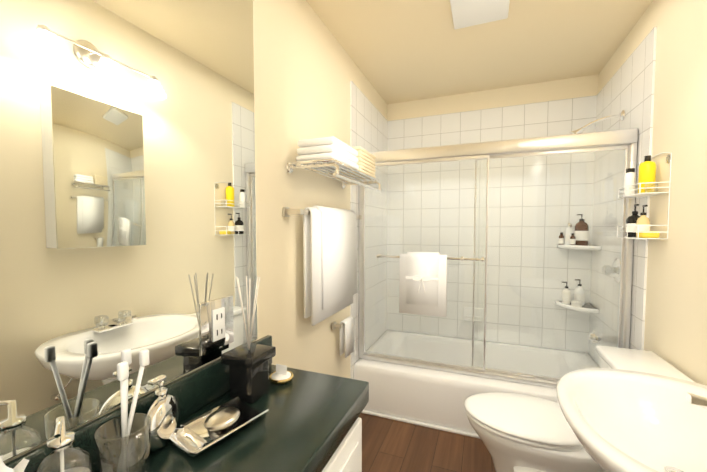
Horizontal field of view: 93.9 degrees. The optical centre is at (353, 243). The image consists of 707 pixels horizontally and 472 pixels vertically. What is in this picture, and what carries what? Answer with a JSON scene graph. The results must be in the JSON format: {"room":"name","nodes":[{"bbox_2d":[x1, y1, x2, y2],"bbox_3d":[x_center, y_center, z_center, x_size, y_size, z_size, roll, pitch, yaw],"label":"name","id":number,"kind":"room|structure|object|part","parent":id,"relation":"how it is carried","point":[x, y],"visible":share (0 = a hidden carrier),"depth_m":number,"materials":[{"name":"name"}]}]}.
{"room":"bathroom","nodes":[
{"label":"bathroom","id":0,"kind":"room"},
{"bbox_2d":[3,0,258,463],"bbox_3d":[-0.579,0.051,0.414,0.300,2.400,1.050,1,3,22],"label":"wall","id":1,"kind":"structure","parent":0,"point":[37,446],"depth_m":0.82,"materials":[{"name":"beige paint"}]},
{"bbox_2d":[0,0,256,461],"bbox_3d":[-0.438,-0.439,0.331,0.005,1.409,1.036,1,3,22],"label":"vanity mirror","id":2,"kind":"object","parent":1,"relation":"attached to","point":[127,182],"visible":1,"depth_m":0.51,"materials":[{"name":"white mirror"}]},
{"bbox_2d":[200,295,233,355],"bbox_3d":[-0.292,0.173,0.713,0.006,0.108,0.094,1,3,22],"label":"outlet","id":3,"kind":"object","parent":2,"relation":"attached to","point":[216,325],"visible":1,"depth_m":0.70,"materials":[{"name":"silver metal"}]},
{"bbox_2d":[254,0,386,377],"bbox_3d":[-0.359,-0.001,1.541,0.120,2.400,3.550,1,3,22],"label":"wall","id":4,"kind":"structure","parent":0,"point":[307,70],"depth_m":1.56,"materials":[{"name":"beige paint"}]},
{"bbox_2d":[283,205,361,325],"bbox_3d":[-0.114,0.086,1.839,0.118,0.569,0.809,1,3,22],"label":"towel rail","id":5,"kind":"object","parent":4,"relation":"attached to","point":[330,259],"visible":1,"depth_m":1.65,"materials":[{"name":"white fabric"}]},
{"bbox_3d":[-0.304,-0.144,1.492,0.011,0.044,0.044,1,3,22],"label":"post","id":6,"kind":"part","parent":5,"relation":"part of","materials":[{"name":"silver metal"}]},
{"bbox_2d":[303,207,352,325],"bbox_3d":[-0.120,0.096,1.779,0.053,0.555,0.500,1,3,22],"label":"towel","id":7,"kind":"object","parent":5,"relation":"hanging from","point":[327,231],"depth_m":1.64,"materials":[{"name":"white fabric"}]},
{"bbox_2d":[311,205,356,308],"bbox_3d":[-0.099,0.056,1.828,0.083,0.509,0.450,1,3,22],"label":"towel","id":8,"kind":"object","parent":5,"relation":"hanging from","point":[337,227],"depth_m":1.75,"materials":[{"name":"white fabric"}]},
{"bbox_2d":[286,136,381,192],"bbox_3d":[-0.066,-0.410,1.756,0.252,0.214,0.690,1,3,22],"label":"towel shelf","id":9,"kind":"object","parent":4,"relation":"attached to","point":[342,162],"visible":1,"depth_m":1.53,"materials":[{"name":"silver metal"}]},
{"bbox_3d":[-0.174,-0.327,1.469,0.241,0.058,0.016,1,3,22],"label":"arm","id":10,"kind":"part","parent":9,"relation":"part of"},
{"bbox_2d":[297,136,357,156],"bbox_3d":[-0.116,-0.460,1.598,0.189,0.033,0.303,1,3,22],"label":"towel","id":11,"kind":"object","parent":9,"relation":"on","point":[324,142],"depth_m":1.47,"materials":[{"name":"white fabric"}]},
{"bbox_2d":[297,144,357,163],"bbox_3d":[-0.117,-0.426,1.603,0.193,0.033,0.309,1,3,22],"label":"towel","id":12,"kind":"object","parent":9,"relation":"on","point":[341,151],"depth_m":1.48,"materials":[{"name":"white fabric"}]},
{"bbox_2d":[296,152,358,172],"bbox_3d":[-0.117,-0.392,1.608,0.197,0.033,0.315,1,3,22],"label":"towel","id":13,"kind":"object","parent":9,"relation":"on","point":[345,162],"depth_m":1.52,"materials":[{"name":"white fabric"}]},
{"bbox_3d":[-0.060,-0.373,1.756,0.215,0.014,0.690,1,3,22],"label":"frame","id":14,"kind":"part","parent":9,"relation":"part of","materials":[{"name":"silver metal"}]},
{"bbox_2d":[330,169,375,179],"bbox_3d":[-0.001,-0.397,1.901,0.188,0.018,0.275,1,3,22],"label":"towel","id":15,"kind":"object","parent":9,"relation":"on","point":[367,174],"depth_m":1.86,"materials":[{"name":"beige"}]},
{"bbox_3d":[0.054,-0.353,2.045,0.241,0.058,0.016,1,3,22],"label":"arm","id":16,"kind":"part","parent":9,"relation":"part of"},
{"bbox_2d":[352,146,375,158],"bbox_3d":[-0.001,-0.514,1.895,0.188,0.018,0.275,1,3,22],"label":"towel","id":17,"kind":"object","parent":9,"relation":"on","point":[360,150],"depth_m":1.80,"materials":[{"name":"beige fabric"}]},
{"bbox_2d":[356,154,375,165],"bbox_3d":[0.000,-0.475,1.899,0.188,0.018,0.271,1,3,22],"label":"towel","id":18,"kind":"object","parent":9,"relation":"on","point":[364,158],"depth_m":1.84,"materials":[{"name":"beige fabric"}]},
{"bbox_2d":[357,150,375,161],"bbox_3d":[0.001,-0.495,1.897,0.185,0.018,0.262,1,3,22],"label":"towel","id":19,"kind":"object","parent":9,"relation":"on","point":[364,154],"depth_m":1.83,"materials":[{"name":"beige fabric"}]},
{"bbox_2d":[357,161,375,171],"bbox_3d":[0.000,-0.437,1.903,0.188,0.018,0.267,1,3,22],"label":"towel","id":20,"kind":"object","parent":9,"relation":"on","point":[366,166],"depth_m":1.83,"materials":[{"name":"beige fabric"}]},
{"bbox_2d":[358,165,374,174],"bbox_3d":[0.000,-0.417,1.899,0.185,0.018,0.266,1,3,22],"label":"towel","id":21,"kind":"object","parent":9,"relation":"on","point":[366,169],"depth_m":1.85,"materials":[{"name":"beige fabric"}]},
{"bbox_2d":[358,157,375,168],"bbox_3d":[-0.001,-0.456,1.895,0.185,0.018,0.270,1,3,22],"label":"towel","id":22,"kind":"object","parent":9,"relation":"on","point":[367,163],"depth_m":1.83,"materials":[{"name":"beige fabric"}]},
{"bbox_2d":[332,316,353,357],"bbox_3d":[-0.061,0.572,2.023,0.068,0.221,0.185,1,3,22],"label":"towel rail","id":23,"kind":"object","parent":4,"relation":"attached to","point":[346,334],"visible":1,"depth_m":2.01,"materials":[{"name":"white fabric"}]},
{"bbox_2d":[339,316,353,357],"bbox_3d":[-0.041,0.571,2.042,0.044,0.221,0.125,1,3,22],"label":"towel","id":24,"kind":"object","parent":23,"relation":"hanging from","point":[346,333],"depth_m":2.01,"materials":[{"name":"white fabric"}]},
{"bbox_2d":[350,81,387,378],"bbox_3d":[0.147,0.025,2.645,0.010,2.246,0.890,1,3,22],"label":"wall tile","id":25,"kind":"structure","parent":4,"relation":"attached to","point":[368,127],"depth_m":2.60,"materials":[{"name":"white tile"}]},
{"bbox_2d":[359,180,362,357],"bbox_3d":[0.060,0.130,2.372,0.028,1.388,0.044,1,3,22],"label":"post","id":26,"kind":"object","parent":25,"relation":"attached to","point":[360,273],"visible":0.44,"depth_m":2.35,"materials":[{"name":"silver metal"}]},
{"bbox_2d":[364,145,627,377],"bbox_3d":[0.779,0.122,2.087,1.514,1.342,0.040,1,3,22],"label":"shower door","id":27,"kind":"structure","parent":25,"relation":"attached to","point":[543,153],"depth_m":2.04,"materials":[{"name":"clear glass"}]},
{"bbox_2d":[363,180,364,351],"bbox_3d":[0.075,0.120,2.352,0.010,1.318,0.014,1,3,22],"label":"stile","id":28,"kind":"object","parent":27,"relation":"attached to","point":[363,268],"visible":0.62,"depth_m":2.35,"materials":[{"name":"silver metal"}]},
{"bbox_2d":[363,352,484,371],"bbox_3d":[0.451,0.792,2.235,0.817,0.014,0.016,1,3,22],"label":"railing","id":29,"kind":"object","parent":27,"relation":"attached to","point":[430,362],"visible":1,"depth_m":2.21,"materials":[{"name":"silver metal"}]},
{"bbox_3d":[0.451,0.127,2.204,0.801,1.322,0.006,1,3,22],"label":"glass","id":30,"kind":"part","parent":27,"relation":"part of","materials":[{"name":"clear glass"}]},
{"bbox_2d":[379,255,480,260],"bbox_3d":[0.476,0.090,2.133,0.670,0.016,0.016,1,3,22],"label":"bar","id":31,"kind":"object","parent":27,"relation":"attached to","point":[448,258],"visible":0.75,"depth_m":2.07,"materials":[{"name":"silver metal"}]},
{"bbox_2d":[399,254,446,316],"bbox_3d":[0.452,0.263,2.151,0.300,0.393,0.046,1,3,22],"label":"towel","id":32,"kind":"object","parent":31,"relation":"hanging from","point":[440,310],"visible":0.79,"depth_m":2.12,"materials":[{"name":"white fabric"}]},
{"bbox_2d":[406,252,439,305],"bbox_3d":[0.452,0.221,2.149,0.200,0.336,0.073,1,3,22],"label":"towel","id":33,"kind":"object","parent":31,"relation":"hanging from","point":[421,264],"visible":0.85,"depth_m":2.12,"materials":[{"name":"white fabric"}]},
{"bbox_2d":[406,276,437,280],"bbox_3d":[0.437,0.220,2.111,0.206,0.017,0.002,1,3,22],"label":"band","id":34,"kind":"object","parent":33,"relation":"attached to","point":[424,278],"visible":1,"depth_m":2.11,"materials":[{"name":"white fabric"}]},
{"bbox_3d":[0.451,-0.543,2.173,0.817,0.022,0.016,1,3,22],"label":"rail","id":35,"kind":"part","parent":27,"relation":"part of","materials":[{"name":"silver metal"}]},
{"bbox_2d":[472,160,476,365],"bbox_3d":[0.770,0.131,2.104,0.010,1.318,0.014,1,3,22],"label":"stile","id":36,"kind":"object","parent":27,"relation":"attached to","point":[474,261],"depth_m":2.10,"materials":[{"name":"silver metal"}]},
{"bbox_2d":[483,158,488,369],"bbox_3d":[0.826,0.134,2.056,0.010,1.318,0.014,1,3,22],"label":"stile","id":37,"kind":"object","parent":27,"relation":"attached to","point":[486,262],"visible":0.98,"depth_m":2.05,"materials":[{"name":"silver metal"}]},
{"bbox_2d":[472,366,559,380],"bbox_3d":[1.126,0.803,1.994,0.777,0.014,0.016,1,3,22],"label":"rail","id":38,"kind":"object","parent":27,"relation":"attached to","point":[523,374],"visible":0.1,"depth_m":2.02,"materials":[{"name":"silver metal"}]},
{"bbox_3d":[1.126,0.138,1.963,0.761,1.322,0.006,1,3,22],"label":"glass","id":39,"kind":"part","parent":27,"relation":"part of","materials":[{"name":"clear glass"}]},
{"bbox_3d":[1.126,-0.531,1.932,0.777,0.022,0.016,1,3,22],"label":"rail","id":40,"kind":"part","parent":27,"relation":"part of","materials":[{"name":"silver metal"}]},
{"bbox_2d":[618,149,627,347],"bbox_3d":[1.483,0.144,1.822,0.010,1.318,0.014,1,3,22],"label":"stile","id":41,"kind":"object","parent":27,"relation":"attached to","point":[622,260],"visible":0.58,"depth_m":1.81,"materials":[{"name":"silver metal"}]},
{"bbox_2d":[369,128,637,162],"bbox_3d":[0.779,-0.588,2.054,1.574,0.075,0.056,1,3,22],"label":"header","id":42,"kind":"object","parent":4,"relation":"attached to","point":[590,140],"visible":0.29,"depth_m":1.95,"materials":[{"name":"silver metal"}]},
{"bbox_2d":[359,413,495,471],"bbox_3d":[0.441,1.242,1.282,1.840,0.060,3.550,1,3,22],"label":"floor","id":43,"kind":"structure","parent":0,"point":[389,445],"depth_m":1.90,"materials":[{"name":"brown wood"}]},
{"bbox_2d":[5,335,368,471],"bbox_3d":[-0.283,0.762,0.350,0.318,0.985,1.083,1,3,22],"label":"bathroom vanity","id":44,"kind":"object","parent":43,"relation":"on","point":[309,421],"visible":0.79,"depth_m":0.60,"materials":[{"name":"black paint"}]},
{"bbox_2d":[114,364,368,471],"bbox_3d":[-0.296,0.373,0.337,0.290,0.050,1.083,1,3,22],"label":"countertop","id":45,"kind":"structure","parent":44,"relation":"on","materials":[{"name":"black stone"}]},
{"bbox_2d":[0,455,28,471],"bbox_3d":[-0.385,0.259,0.214,0.155,0.187,0.292,1,3,22],"label":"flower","id":46,"kind":"object","parent":45,"relation":"on","point":[21,465],"visible":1,"depth_m":0.32,"materials":[{"name":"white plant"}]},
{"bbox_2d":[33,416,92,471],"bbox_3d":[-0.360,0.278,0.408,0.066,0.132,0.066,1,3,22],"label":"soap dispenser","id":47,"kind":"object","parent":45,"relation":"on","point":[61,439],"visible":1,"depth_m":0.41,"materials":[{"name":"clear glass"}]},
{"bbox_3d":[-0.360,0.293,0.409,0.058,0.089,0.058,1,3,22],"label":"glass","id":48,"kind":"part","parent":47,"relation":"part of","materials":[{"name":"clear glass"}]},
{"bbox_2d":[95,349,150,471],"bbox_3d":[-0.329,0.249,0.473,0.066,0.182,0.068,1,3,22],"label":"tumbler","id":49,"kind":"object","parent":45,"relation":"on","point":[106,449],"visible":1,"depth_m":0.47,"materials":[{"name":"clear glass"}]},
{"bbox_3d":[-0.329,0.300,0.474,0.066,0.080,0.066,1,3,22],"label":"glass","id":50,"kind":"part","parent":49,"relation":"part of","materials":[{"name":"clear glass"}]},
{"bbox_2d":[142,375,179,450],"bbox_3d":[-0.318,0.277,0.547,0.042,0.118,0.080,1,3,22],"label":"bottle","id":51,"kind":"object","parent":45,"relation":"on","point":[163,412],"visible":0.88,"depth_m":0.54,"materials":[{"name":"white metal"}]},
{"bbox_2d":[170,396,268,456],"bbox_3d":[-0.239,0.319,0.594,0.093,0.028,0.144,2,3,34],"label":"soap tray","id":52,"kind":"object","parent":45,"relation":"on","point":[194,437],"visible":1,"depth_m":0.58,"materials":[{"name":"silver metal"}]},
{"bbox_2d":[221,276,275,403],"bbox_3d":[-0.226,0.200,0.712,0.082,0.259,0.082,1,3,22],"label":"reed diffuser","id":53,"kind":"object","parent":45,"relation":"on","point":[247,362],"visible":1,"depth_m":0.69,"materials":[{"name":"black"}]},
{"bbox_2d":[269,364,292,383],"bbox_3d":[-0.174,0.308,0.793,0.058,0.035,0.058,1,3,22],"label":"round dish","id":54,"kind":"object","parent":45,"relation":"on","point":[281,374],"visible":0.98,"depth_m":0.79,"materials":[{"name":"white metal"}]},
{"bbox_3d":[-0.058,0.770,0.604,0.018,0.725,0.381,1,3,22],"label":"door","id":55,"kind":"part","parent":44,"relation":"part of","materials":[{"name":"white paint"}]},
{"bbox_3d":[-0.047,0.770,0.600,0.004,0.655,0.311,1,3,22],"label":"door panel","id":56,"kind":"part","parent":44,"relation":"part of","materials":[{"name":"white paint"}]},
{"bbox_2d":[354,329,598,438],"bbox_3d":[0.887,0.993,2.400,1.576,0.335,0.860,1,3,22],"label":"bathtub","id":57,"kind":"object","parent":43,"relation":"on","point":[429,398],"visible":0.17,"depth_m":2.22,"materials":[{"name":"white ceramic"}]},
{"bbox_3d":[0.733,1.169,2.018,1.576,0.018,0.023,1,3,22],"label":"trim","id":58,"kind":"part","parent":57,"relation":"part of","materials":[{"name":"white paint"}]},
{"bbox_2d":[362,354,557,387],"bbox_3d":[0.779,0.821,2.119,1.517,0.030,0.060,1,3,22],"label":"door track","id":59,"kind":"object","parent":57,"relation":"on","point":[522,379],"visible":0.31,"depth_m":2.09,"materials":[{"name":"silver metal"}]},
{"bbox_2d":[464,345,695,471],"bbox_3d":[0.921,0.851,1.467,0.816,0.707,0.490,1,3,22],"label":"toilet","id":60,"kind":"object","parent":43,"relation":"on","point":[519,433],"visible":0.56,"depth_m":1.42,"materials":[{"name":"white ceramic"}]},
{"bbox_3d":[0.775,0.782,1.522,0.501,0.024,0.386,1,3,22],"label":"lid","id":61,"kind":"part","parent":60,"relation":"part of","materials":[{"name":"white plastic"}]},
{"bbox_3d":[0.771,0.805,1.524,0.488,0.018,0.380,1,3,22],"label":"seat","id":62,"kind":"part","parent":60,"relation":"part of","materials":[{"name":"white plastic"}]},
{"bbox_3d":[0.826,1.009,1.512,0.590,0.385,0.380,1,3,22],"label":"bowl","id":63,"kind":"part","parent":60,"relation":"part of","materials":[{"name":"white ceramic"}]},
{"bbox_3d":[1.199,0.695,1.350,0.209,0.308,0.470,1,3,22],"label":"tank","id":64,"kind":"part","parent":60,"relation":"part of","materials":[{"name":"white ceramic"}]},
{"bbox_3d":[1.195,0.521,1.343,0.227,0.037,0.490,1,3,22],"label":"tank lid","id":65,"kind":"part","parent":60,"relation":"part of","materials":[{"name":"white ceramic"}]},
{"bbox_2d":[556,368,706,471],"bbox_3d":[0.843,0.805,0.855,0.547,0.853,0.690,1,3,22],"label":"sink","id":66,"kind":"object","parent":43,"relation":"on","point":[618,420],"visible":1,"depth_m":0.98,"materials":[{"name":"white ceramic"}]},
{"bbox_2d":[686,392,706,409],"bbox_3d":[0.931,0.419,0.802,0.180,0.078,0.166,1,3,22],"label":"faucet","id":67,"kind":"object","parent":66,"relation":"on","point":[697,400],"depth_m":0.82,"materials":[{"name":"silver metal"}]},
{"bbox_2d":[306,0,652,103],"bbox_3d":[0.441,-1.215,1.169,1.840,0.060,3.550,1,3,22],"label":"ceiling","id":68,"kind":"structure","parent":0,"point":[398,51],"depth_m":1.99,"materials":[{"name":"beige paint"}]},
{"bbox_2d":[450,0,509,28],"bbox_3d":[0.630,-1.190,1.645,0.270,0.031,0.285,1,3,22],"label":"fan","id":69,"kind":"object","parent":68,"relation":"attached to","point":[466,13],"visible":1,"depth_m":1.67,"materials":[{"name":"white paint"}]},
{"bbox_2d":[387,74,598,120],"bbox_3d":[1.072,-0.060,2.818,1.600,2.400,0.120,1,3,22],"label":"wall","id":70,"kind":"structure","parent":0,"point":[577,87],"depth_m":2.66,"materials":[{"name":"beige paint"}]},
{"bbox_2d":[387,95,596,352],"bbox_3d":[1.048,-0.137,2.754,1.580,1.931,0.010,1,3,22],"label":"wall tile","id":71,"kind":"structure","parent":70,"relation":"attached to","point":[551,118],"depth_m":2.69,"materials":[{"name":"white tile"}]},
{"bbox_2d":[463,307,482,321],"bbox_3d":[1.001,0.598,2.766,0.156,0.120,0.062,1,3,22],"label":"soap dish","id":72,"kind":"object","parent":71,"relation":"attached to","point":[479,312],"depth_m":2.77,"materials":[{"name":"white ceramic"}]},
{"bbox_2d":[465,317,480,321],"bbox_3d":[0.999,0.630,2.762,0.124,0.027,0.050,1,3,22],"label":"tray","id":73,"kind":"object","parent":72,"relation":"on","point":[469,318],"depth_m":2.74,"materials":[{"name":"white ceramic"}]},
{"bbox_2d":[598,0,706,385],"bbox_3d":[1.241,0.028,0.909,0.120,2.400,3.550,1,3,22],"label":"wall","id":74,"kind":"structure","parent":0,"point":[675,334],"depth_m":1.39,"materials":[{"name":"beige paint"}]},
{"bbox_2d":[555,279,598,313],"bbox_3d":[1.633,0.370,2.418,0.225,0.214,0.225,1,3,22],"label":"corner shelf","id":75,"kind":"object","parent":74,"relation":"attached to","point":[566,299],"depth_m":2.42,"materials":[{"name":"white ceramic"}]},
{"bbox_2d":[562,282,570,303],"bbox_3d":[1.602,0.367,2.488,0.059,0.164,0.053,1,3,22],"label":"bottle","id":76,"kind":"object","parent":75,"relation":"on","point":[566,291],"depth_m":2.47,"materials":[{"name":"white plastic"}]},
{"bbox_2d":[571,301,581,306],"bbox_3d":[1.612,0.434,2.385,0.066,0.039,0.066,1,3,22],"label":"jar","id":77,"kind":"object","parent":75,"relation":"on","point":[573,303],"depth_m":2.36,"materials":[{"name":"white"}]},
{"bbox_2d":[574,279,584,305],"bbox_3d":[1.674,0.357,2.443,0.065,0.189,0.065,1,3,22],"label":"bottle","id":78,"kind":"object","parent":75,"relation":"on","point":[578,291],"depth_m":2.42,"materials":[{"name":"white plastic"}]},
{"bbox_2d":[557,214,601,249],"bbox_3d":[1.633,-0.089,2.397,0.225,0.254,0.225,1,3,22],"label":"corner shelf","id":79,"kind":"object","parent":74,"relation":"attached to","point":[583,227],"depth_m":2.38,"materials":[{"name":"white ceramic"}]},
{"bbox_2d":[565,223,572,244],"bbox_3d":[1.608,-0.073,2.460,0.053,0.166,0.053,1,3,22],"label":"bottle","id":80,"kind":"object","parent":79,"relation":"on","point":[567,233],"depth_m":2.44,"materials":[{"name":"white plastic"}]},
{"bbox_2d":[574,214,588,245],"bbox_3d":[1.662,-0.102,2.405,0.085,0.229,0.085,1,3,22],"label":"bottle","id":81,"kind":"object","parent":79,"relation":"on","point":[584,225],"depth_m":2.38,"materials":[{"name":"brown plastic"}]},
{"bbox_2d":[588,27,656,365],"bbox_3d":[1.625,0.052,2.061,0.010,2.246,0.890,1,3,22],"label":"wall tile","id":82,"kind":"structure","parent":74,"relation":"attached to","point":[628,87],"depth_m":1.97,"materials":[{"name":"white tile"}]},
{"bbox_2d":[570,110,624,133],"bbox_3d":[1.460,-0.712,1.989,0.266,0.150,0.072,1,3,22],"label":"shower head","id":83,"kind":"object","parent":82,"relation":"attached to","point":[621,115],"visible":0.81,"depth_m":1.98},
{"bbox_3d":[1.484,-0.730,1.978,0.195,0.071,0.017,1,3,22],"label":"arm","id":84,"kind":"part","parent":83,"relation":"part of"},
{"bbox_2d":[588,330,616,343],"bbox_3d":[1.520,0.573,2.024,0.137,0.076,0.052,1,3,22],"label":"tub spout","id":85,"kind":"object","parent":82,"relation":"attached to","point":[603,337],"depth_m":2.01,"materials":[{"name":"silver metal"}]},
{"bbox_2d":[602,258,620,282],"bbox_3d":[1.551,0.158,1.993,0.072,0.150,0.150,1,3,22],"label":"shower valve","id":86,"kind":"object","parent":82,"relation":"attached to","point":[616,263],"depth_m":1.97,"materials":[{"name":"silver metal"}]},
{"bbox_3d":[1.545,0.158,1.995,0.060,0.061,0.064,1,3,22],"label":"shower valve knob","id":87,"kind":"part","parent":86,"relation":"part of","materials":[{"name":"plastic"}]},
{"bbox_3d":[1.579,0.159,1.982,0.012,0.150,0.150,1,3,22],"label":"shower valve plate","id":88,"kind":"part","parent":86,"relation":"part of","materials":[{"name":"silver metal"}]},
{"bbox_2d":[621,143,636,348],"bbox_3d":[1.498,0.156,1.804,0.028,1.388,0.044,1,3,22],"label":"post","id":89,"kind":"object","parent":82,"relation":"attached to","point":[628,265],"visible":0.6,"depth_m":1.79,"materials":[{"name":"silver metal"}]},
{"bbox_2d":[617,152,671,238],"bbox_3d":[1.389,-0.226,1.587,0.111,0.399,0.254,1,3,22],"label":"wire caddy","id":90,"kind":"object","parent":74,"relation":"attached to","point":[637,226],"visible":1,"depth_m":1.56,"materials":[{"name":"white metal"}]},
{"bbox_2d":[624,168,635,195],"bbox_3d":[1.399,-0.311,1.671,0.046,0.141,0.046,1,3,22],"label":"bottle","id":91,"kind":"object","parent":90,"relation":"on","point":[630,176],"depth_m":1.65,"materials":[{"name":"white plastic"}]},
{"bbox_2d":[626,204,640,236],"bbox_3d":[1.409,-0.116,1.654,0.067,0.164,0.067,1,3,22],"label":"bottle","id":92,"kind":"object","parent":90,"relation":"on","point":[631,220],"depth_m":1.64,"materials":[{"name":"black plastic"}]},
{"bbox_3d":[1.387,-0.059,1.596,0.107,0.004,0.254,1,3,22],"label":"rail","id":93,"kind":"part","parent":90,"relation":"part of","materials":[{"name":"white metal"}]},
{"bbox_3d":[1.387,-0.088,1.594,0.107,0.004,0.254,1,3,22],"label":"rail","id":94,"kind":"part","parent":90,"relation":"part of","materials":[{"name":"white metal"}]},
{"bbox_2d":[636,205,649,236],"bbox_3d":[1.383,-0.108,1.575,0.049,0.154,0.057,1,3,22],"label":"bottle","id":95,"kind":"object","parent":90,"relation":"on","point":[643,220],"depth_m":1.56,"materials":[{"name":"yellow plastic"}]},
{"bbox_3d":[1.387,-0.278,1.585,0.107,0.004,0.254,1,3,22],"label":"rail","id":96,"kind":"part","parent":90,"relation":"part of","materials":[{"name":"white metal"}]},
{"bbox_3d":[1.387,-0.256,1.587,0.107,0.004,0.254,1,3,22],"label":"rail","id":97,"kind":"part","parent":90,"relation":"part of","materials":[{"name":"white metal"}]},
{"bbox_2d":[638,155,655,192],"bbox_3d":[1.392,-0.326,1.565,0.062,0.182,0.062,1,3,22],"label":"bottle","id":98,"kind":"object","parent":90,"relation":"on","point":[647,169],"depth_m":1.55,"materials":[{"name":"yellow plastic"}]},
{"bbox_2d":[645,183,657,192],"bbox_3d":[1.359,-0.256,1.506,0.046,0.046,0.046,1,3,22],"label":"jar","id":99,"kind":"object","parent":90,"relation":"on","point":[647,185],"depth_m":1.51,"materials":[{"name":"yellow glass"}]}
]}

